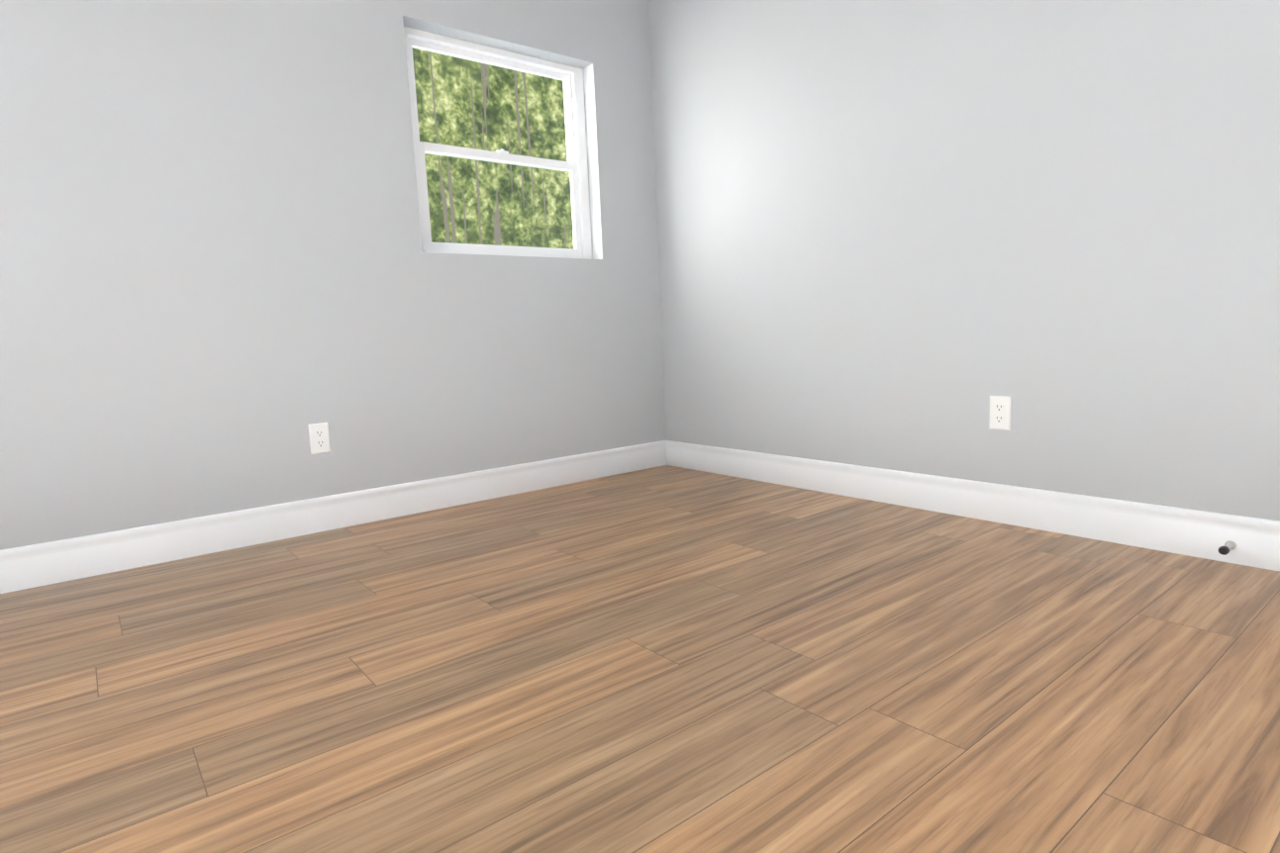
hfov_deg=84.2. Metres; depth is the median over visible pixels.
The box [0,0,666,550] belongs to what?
wall
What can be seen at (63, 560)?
baseboard
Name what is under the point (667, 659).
floor
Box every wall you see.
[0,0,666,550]
[648,0,1279,521]
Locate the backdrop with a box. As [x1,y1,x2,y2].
[412,47,574,249]
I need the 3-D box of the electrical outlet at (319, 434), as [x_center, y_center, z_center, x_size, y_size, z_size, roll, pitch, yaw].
[-1.220,0.045,2.698,0.070,0.115,0.009,-8,9,-38]
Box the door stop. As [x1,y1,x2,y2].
[1218,540,1236,555]
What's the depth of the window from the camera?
3.22 m
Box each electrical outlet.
[307,422,330,454]
[988,395,1011,430]
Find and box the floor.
[0,465,1279,852]
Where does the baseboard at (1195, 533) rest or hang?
attached to the wall at (910, 236)
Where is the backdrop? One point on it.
(500, 213)
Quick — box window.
[403,26,591,259]
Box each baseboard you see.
[0,440,665,593]
[665,440,1279,571]
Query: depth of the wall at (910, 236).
2.39 m
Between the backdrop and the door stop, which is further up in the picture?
the backdrop
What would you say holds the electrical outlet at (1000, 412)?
attached to the wall at (910, 236)

